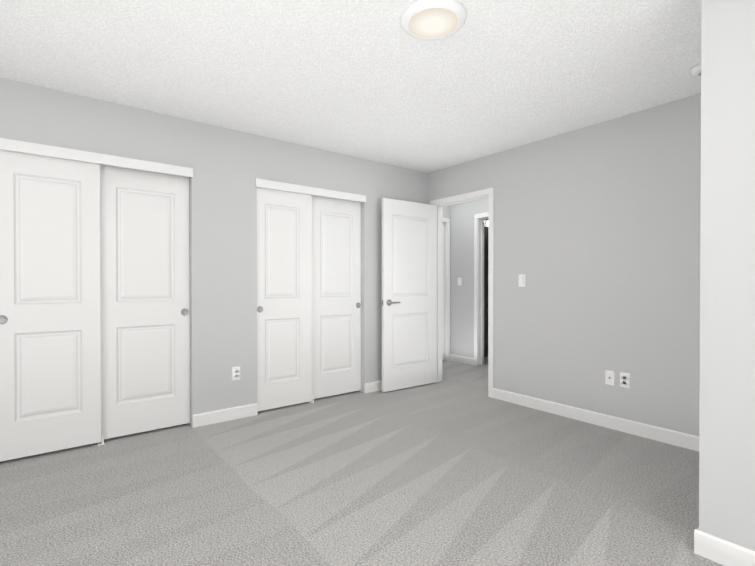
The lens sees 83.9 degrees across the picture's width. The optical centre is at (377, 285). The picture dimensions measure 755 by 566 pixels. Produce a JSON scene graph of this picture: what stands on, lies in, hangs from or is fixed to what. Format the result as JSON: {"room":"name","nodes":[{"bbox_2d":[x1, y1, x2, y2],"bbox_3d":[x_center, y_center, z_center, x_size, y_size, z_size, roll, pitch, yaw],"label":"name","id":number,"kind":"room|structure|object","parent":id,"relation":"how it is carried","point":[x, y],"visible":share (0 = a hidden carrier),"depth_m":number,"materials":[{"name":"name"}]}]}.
{"room":"empty bedroom","nodes":[
{"label":"empty bedroom","id":0,"kind":"room"},
{"bbox_2d":[0,78,426,425],"bbox_3d":[-1.585,-0.092,3.327,5.645,2.480,0.120,0,0,-38],"label":"wall","id":1,"kind":"structure","parent":0,"point":[229,166],"depth_m":3.48,"materials":[{"name":"grey paint"}]},
{"bbox_2d":[0,150,100,461],"bbox_3d":[-2.200,0.098,2.814,0.572,2.026,0.040,0,0,-38],"label":"closet door","id":2,"kind":"structure","parent":1,"relation":"in","point":[50,349],"depth_m":2.80,"materials":[{"name":"white paint"}]},
{"bbox_2d":[0,138,192,177],"bbox_3d":[-1.971,-0.893,3.002,1.203,0.070,0.127,0,0,-38],"label":"valance","id":3,"kind":"object","parent":1,"relation":"attached to","point":[51,151],"visible":1,"depth_m":2.91,"materials":[{"name":"white wood"}]},
{"bbox_2d":[100,164,189,438],"bbox_3d":[-1.766,0.096,3.209,0.612,2.026,0.040,0,0,-38],"label":"closet door","id":4,"kind":"structure","parent":1,"relation":"in","point":[145,298],"depth_m":3.19,"materials":[{"name":"white paint"}]},
{"bbox_2d":[192,403,257,427],"bbox_3d":[-1.261,1.077,3.503,0.533,0.100,0.013,0,0,-38],"label":"baseboard","id":5,"kind":"structure","parent":1,"relation":"attached to","point":[217,416],"depth_m":3.49,"materials":[{"name":"white wood"}]},
{"bbox_2d":[232,366,239,380],"bbox_3d":[-1.194,0.742,3.555,0.070,0.115,0.008,0,0,-38],"label":"electrical outlet","id":6,"kind":"object","parent":1,"relation":"attached to","point":[235,373],"visible":1,"depth_m":3.55,"materials":[{"name":"white plastic"}]},
{"bbox_2d":[257,187,311,410],"bbox_3d":[-0.854,0.091,3.860,0.550,2.026,0.040,0,0,-38],"label":"closet door","id":7,"kind":"structure","parent":1,"relation":"in","point":[284,298],"depth_m":3.84,"materials":[{"name":"white paint"}]},
{"bbox_2d":[255,178,365,202],"bbox_3d":[-0.624,-0.900,4.049,1.182,0.070,0.127,0,0,-38],"label":"valance","id":8,"kind":"object","parent":1,"relation":"attached to","point":[270,184],"visible":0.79,"depth_m":3.94,"materials":[{"name":"white wood"}]},
{"bbox_2d":[312,195,360,398],"bbox_3d":[-0.428,0.089,4.249,0.613,2.026,0.040,0,0,-38],"label":"closet door","id":9,"kind":"structure","parent":1,"relation":"in","point":[336,296],"depth_m":4.24,"materials":[{"name":"white paint"}]},
{"bbox_2d":[364,380,381,392],"bbox_3d":[0.233,1.069,4.654,0.915,0.100,0.030,0,0,-38],"label":"baseboard","id":10,"kind":"structure","parent":1,"relation":"attached to","point":[372,386],"depth_m":4.44,"materials":[{"name":"white wood"}]},
{"bbox_2d":[0,0,701,172],"bbox_3d":[0.259,-1.349,2.915,8.060,0.080,7.060,0,0,-38],"label":"ceiling","id":11,"kind":"structure","parent":0,"point":[372,80],"depth_m":2.49,"materials":[{"name":"paint"}]},
{"bbox_2d":[400,0,466,39],"bbox_3d":[0.272,-1.289,2.052,0.324,0.030,0.324,0,0,-38],"label":"ceiling light","id":12,"kind":"object","parent":11,"relation":"in","point":[430,19],"visible":0.98,"depth_m":2.01,"materials":[{"name":"white glass"}]},
{"bbox_2d":[690,63,700,76],"bbox_3d":[1.947,-1.287,2.503,0.132,0.040,0.132,0,0,-38],"label":"smoke detector","id":13,"kind":"object","parent":11,"relation":"attached to","point":[695,70],"visible":0.44,"depth_m":2.50,"materials":[{"name":"white plastic"}]},
{"bbox_2d":[0,357,722,565],"bbox_3d":[0.259,1.160,2.932,8.060,0.060,7.060,0,0,-38],"label":"floor","id":14,"kind":"structure","parent":0,"point":[456,466],"depth_m":2.32,"materials":[{"name":"carpet"}]},
{"bbox_2d":[97,436,104,445],"bbox_3d":[-1.989,1.105,3.015,0.040,0.050,0.089,0,0,-38],"label":"floor guide","id":15,"kind":"object","parent":14,"relation":"on","point":[102,441],"visible":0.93,"depth_m":2.99,"materials":[{"name":"white plastic"}]},
{"bbox_2d":[442,205,449,217],"bbox_3d":[0.618,-0.110,5.952,1.055,2.480,0.120,0,0,-38],"label":"wall","id":16,"kind":"structure","parent":0,"point":[445,211],"depth_m":6.16,"materials":[{"name":"grey paint"}]},
{"bbox_2d":[442,223,443,359],"bbox_3d":[0.713,0.086,5.990,0.714,2.020,0.089,0,0,-38],"label":"end door","id":17,"kind":"structure","parent":16,"relation":"in","point":[442,291],"depth_m":6.20,"materials":[{"name":"white paint"}]},
{"bbox_2d":[442,218,449,360],"bbox_3d":[0.695,0.058,6.012,0.846,2.103,0.152,0,0,-38],"label":"door frame","id":18,"kind":"structure","parent":16,"relation":"attached to","point":[446,221],"depth_m":6.20,"materials":[{"name":"white wood"}]},
{"bbox_2d":[450,198,488,357],"bbox_3d":[1.438,-0.109,5.855,0.120,2.480,3.880,0,0,-38],"label":"wall","id":19,"kind":"structure","parent":0,"point":[462,268],"depth_m":6.03,"materials":[{"name":"grey paint"}]},
{"bbox_2d":[450,354,473,364],"bbox_3d":[1.210,1.059,6.049,0.013,0.100,0.467,0,0,-38],"label":"baseboard","id":20,"kind":"structure","parent":19,"relation":"attached to","point":[456,358],"depth_m":6.02,"materials":[{"name":"white wood"}]},
{"bbox_2d":[474,212,487,365],"bbox_3d":[1.678,0.061,5.548,0.152,2.103,0.886,0,0,-38],"label":"door frame","id":21,"kind":"structure","parent":19,"relation":"attached to","point":[479,219],"depth_m":5.83,"materials":[{"name":"white wood"}]},
{"bbox_2d":[484,219,487,356],"bbox_3d":[1.641,-0.114,6.570,1.080,2.480,0.120,0,0,-38],"label":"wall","id":22,"kind":"structure","parent":0,"point":[485,291],"depth_m":6.52,"materials":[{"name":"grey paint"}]},
{"bbox_2d":[427,93,700,435],"bbox_3d":[1.486,-0.096,3.878,0.120,2.480,7.060,0,0,-38],"label":"wall","id":23,"kind":"structure","parent":0,"point":[597,235],"depth_m":3.37,"materials":[{"name":"grey paint"}]},
{"bbox_2d":[382,198,436,391],"bbox_3d":[0.362,0.095,4.596,0.765,2.020,0.142,0,0,-36],"label":"bedroom door","id":24,"kind":"structure","parent":23,"relation":"in","point":[409,291],"depth_m":4.56,"materials":[{"name":"white paint"}]},
{"bbox_2d":[430,187,493,397],"bbox_3d":[0.940,0.068,4.582,0.152,2.103,0.886,0,0,-38],"label":"door frame","id":25,"kind":"structure","parent":23,"relation":"attached to","point":[467,197],"depth_m":4.32,"materials":[{"name":"white wood"}]},
{"bbox_2d":[519,274,524,286],"bbox_3d":[1.353,-0.049,3.942,0.012,0.115,0.070,0,0,-38],"label":"bedroom light switch","id":26,"kind":"object","parent":23,"relation":"attached to","point":[521,280],"visible":1,"depth_m":3.94,"materials":[{"name":"white plastic"}]},
{"bbox_2d":[493,388,698,451],"bbox_3d":[1.783,1.077,3.396,0.013,0.100,2.032,0,0,-38],"label":"baseboard","id":27,"kind":"structure","parent":23,"relation":"attached to","point":[672,437],"depth_m":3.34,"materials":[{"name":"white wood"}]},
{"bbox_2d":[605,370,614,385],"bbox_3d":[1.836,0.728,3.322,0.017,0.115,0.070,0,0,-38],"label":"outlet","id":28,"kind":"object","parent":23,"relation":"attached to","point":[609,377],"visible":1,"depth_m":3.32,"materials":[{"name":"white plastic"}]},
{"bbox_2d":[620,372,629,387],"bbox_3d":[1.907,0.728,3.238,0.008,0.115,0.070,0,0,-38],"label":"duplex electrical outlet","id":29,"kind":"object","parent":23,"relation":"attached to","point":[624,380],"visible":1,"depth_m":3.23,"materials":[{"name":"white plastic"}]},
{"bbox_2d":[699,0,754,550],"bbox_3d":[1.973,-0.077,1.093,0.120,2.480,1.825,0,0,-38],"label":"wall","id":30,"kind":"structure","parent":0,"point":[727,386],"depth_m":1.69,"materials":[{"name":"grey paint"}]},
{"bbox_2d":[694,527,754,565],"bbox_3d":[1.908,1.093,1.078,0.013,0.100,1.808,0,0,-38],"label":"baseboard","id":31,"kind":"structure","parent":30,"relation":"attached to","point":[723,552],"depth_m":1.71,"materials":[{"name":"white wood"}]}
]}

